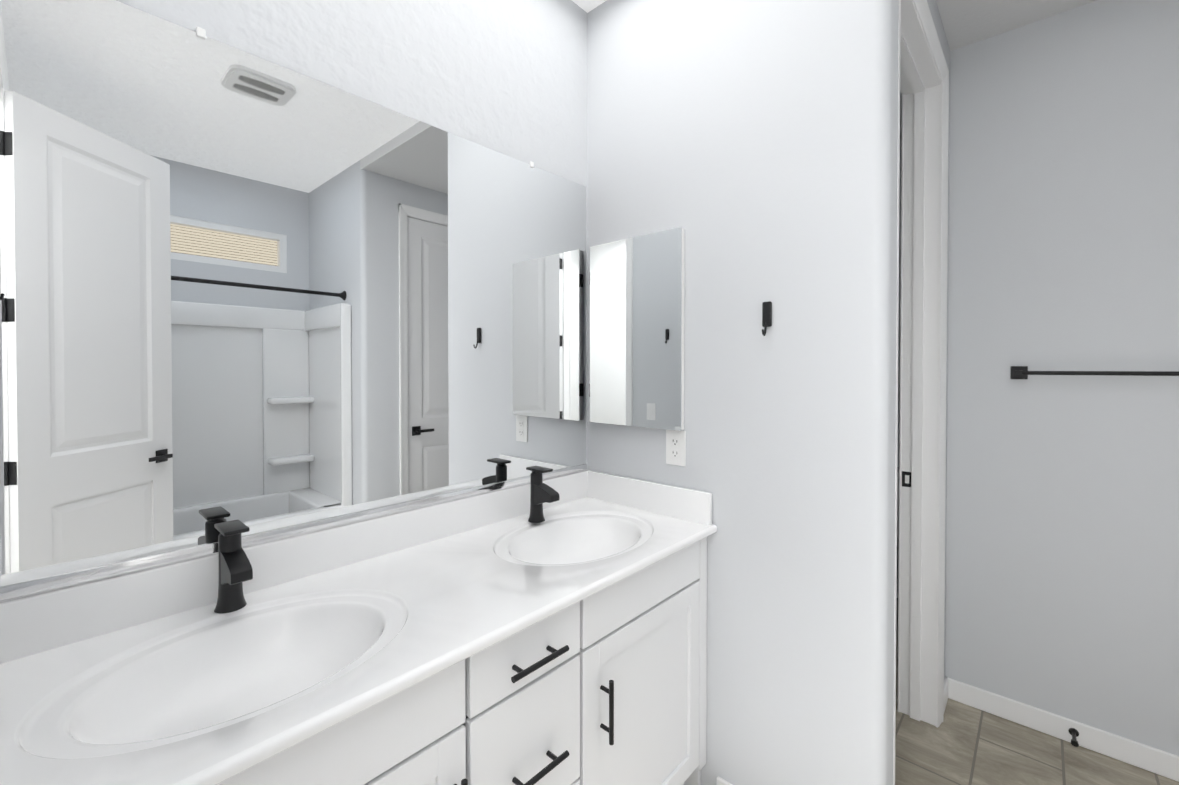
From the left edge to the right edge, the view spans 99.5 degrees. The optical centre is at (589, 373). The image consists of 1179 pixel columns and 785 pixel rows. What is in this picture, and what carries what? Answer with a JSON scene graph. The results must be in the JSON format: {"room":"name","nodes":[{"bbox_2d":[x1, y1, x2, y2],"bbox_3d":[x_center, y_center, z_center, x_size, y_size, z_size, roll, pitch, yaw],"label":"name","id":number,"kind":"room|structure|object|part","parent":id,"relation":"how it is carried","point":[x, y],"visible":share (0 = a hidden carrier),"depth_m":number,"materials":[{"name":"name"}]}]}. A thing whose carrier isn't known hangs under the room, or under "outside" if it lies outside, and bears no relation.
{"room":"bathroom","nodes":[
{"label":"bathroom","id":0,"kind":"room"},
{"bbox_2d":[0,0,586,601],"bbox_3d":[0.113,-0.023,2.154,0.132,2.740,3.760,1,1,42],"label":"vanity mirror","id":1,"kind":"object","parent":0,"point":[264,300],"depth_m":1.14,"materials":[{"name":"clear glass"}]},
{"bbox_2d":[587,0,830,784],"bbox_3d":[0.333,-0.018,1.706,0.920,2.740,0.110,1,1,42],"label":"wall","id":2,"kind":"structure","parent":0,"point":[749,148],"depth_m":1.51,"materials":[{"name":"white paint"}]},
{"bbox_2d":[589,227,683,430],"bbox_3d":[0.156,-0.146,1.773,0.405,0.665,0.023,1,1,42],"label":"medicine cabinet mirror","id":3,"kind":"object","parent":2,"relation":"attached to","point":[636,284],"visible":0.96,"depth_m":1.74,"materials":[{"name":"white mirror"}]},
{"bbox_2d":[666,429,685,466],"bbox_3d":[0.288,0.248,1.670,0.076,0.118,0.006,1,1,42],"label":"outlet","id":4,"kind":"object","parent":2,"relation":"attached to","point":[675,447],"visible":1,"depth_m":1.67,"materials":[{"name":"white plastic"}]},
{"bbox_2d":[716,776,731,784],"bbox_3d":[0.568,1.314,1.426,0.445,0.082,0.013,1,1,42],"label":"baseboard","id":5,"kind":"structure","parent":2,"relation":"attached to","point":[720,781],"depth_m":1.55,"materials":[{"name":"white paint"}]},
{"bbox_2d":[762,301,771,335],"bbox_3d":[0.508,-0.159,1.444,0.027,0.101,0.038,1,1,42],"label":"hook","id":6,"kind":"object","parent":2,"relation":"attached to","point":[766,314],"visible":0.98,"depth_m":1.45,"materials":[{"name":"black metal"}]},
{"bbox_2d":[572,0,901,135],"bbox_3d":[0.835,-1.406,0.621,3.400,0.060,5.200,1,1,42],"label":"ceiling","id":7,"kind":"structure","parent":0,"point":[587,6],"depth_m":1.88,"materials":[{"name":"white paint"}]},
{"bbox_2d":[827,0,949,784],"bbox_3d":[1.415,-0.022,2.081,0.120,2.740,2.120,1,1,42],"label":"wall","id":8,"kind":"structure","parent":0,"point":[861,409],"depth_m":1.30,"materials":[{"name":"white paint"}]},
{"bbox_2d":[893,0,948,784],"bbox_3d":[1.036,0.099,1.664,0.154,2.507,0.844,1,1,42],"label":"door frame","id":9,"kind":"structure","parent":8,"relation":"attached to","point":[923,79],"depth_m":1.92,"materials":[{"name":"white paint"}]},
{"bbox_3d":[1.249,0.417,1.966,0.032,0.060,0.002,1,1,42],"label":"toilet door frame strike trim","id":10,"kind":"part","parent":9,"relation":"part of","materials":[{"name":"black metal"}]},
{"bbox_2d":[944,677,1178,781],"bbox_3d":[1.498,1.315,1.354,1.000,0.082,1.070,1,1,42],"label":"baseboard","id":11,"kind":"structure","parent":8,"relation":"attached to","point":[1145,757],"depth_m":1.83,"materials":[{"name":"white paint"}]},
{"bbox_2d":[1068,728,1078,746],"bbox_3d":[1.736,1.306,1.786,0.028,0.027,0.082,1,1,42],"label":"door stop","id":12,"kind":"object","parent":11,"relation":"attached to","point":[1074,732],"visible":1,"depth_m":1.79,"materials":[{"name":"black metal"}]},
{"bbox_2d":[897,136,900,583],"bbox_3d":[1.746,-0.035,3.131,1.040,2.740,0.120,1,1,42],"label":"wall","id":13,"kind":"structure","parent":0,"point":[899,317],"depth_m":2.96,"materials":[{"name":"white paint"}]},
{"bbox_2d":[936,0,1095,50],"bbox_3d":[1.494,-1.356,1.319,1.040,0.075,1.120,1,1,42],"label":"ceiling","id":14,"kind":"structure","parent":0,"point":[966,22],"depth_m":1.84,"materials":[{"name":"white paint"}]},
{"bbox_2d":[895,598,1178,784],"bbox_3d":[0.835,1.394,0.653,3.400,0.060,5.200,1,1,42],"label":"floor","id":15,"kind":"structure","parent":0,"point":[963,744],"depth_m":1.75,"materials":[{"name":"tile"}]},
{"bbox_2d":[0,470,716,784],"bbox_3d":[-0.311,0.870,1.200,0.558,0.975,1.514,1,1,42],"label":"bathroom vanity","id":16,"kind":"object","parent":15,"relation":"on","point":[494,638],"visible":1,"depth_m":1.02,"materials":[{"name":"white paint"}]},
{"bbox_2d":[214,520,252,613],"bbox_3d":[-0.721,0.398,1.012,0.116,0.172,0.055,1,1,42],"label":"faucet","id":17,"kind":"object","parent":16,"relation":"on","point":[235,569],"visible":1,"depth_m":1.01,"materials":[{"name":"black metal"}]},
{"bbox_2d":[526,466,559,522],"bbox_3d":[-0.150,0.391,1.599,0.116,0.172,0.055,1,1,42],"label":"faucet","id":18,"kind":"object","parent":16,"relation":"on","point":[541,492],"visible":0.96,"depth_m":1.60,"materials":[{"name":"black metal"}]},
{"bbox_2d":[897,467,898,549],"bbox_3d":[1.495,0.947,2.799,0.450,0.785,0.709,1,1,42],"label":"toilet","id":19,"kind":"object","parent":15,"relation":"on","point":[897,501],"depth_m":2.80,"materials":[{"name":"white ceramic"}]},
{"bbox_2d":[945,0,1178,755],"bbox_3d":[1.941,-0.018,1.739,1.121,2.740,0.120,1,1,42],"label":"wall","id":20,"kind":"structure","parent":0,"point":[1062,554],"depth_m":1.83,"materials":[{"name":"white paint"}]},
{"bbox_2d":[1011,366,1178,378],"bbox_3d":[1.855,0.000,1.689,0.660,0.050,0.069,1,1,42],"label":"towel bar","id":21,"kind":"object","parent":20,"relation":"attached to","point":[1020,372],"visible":1,"depth_m":1.75,"materials":[{"name":"black metal"}]}
]}

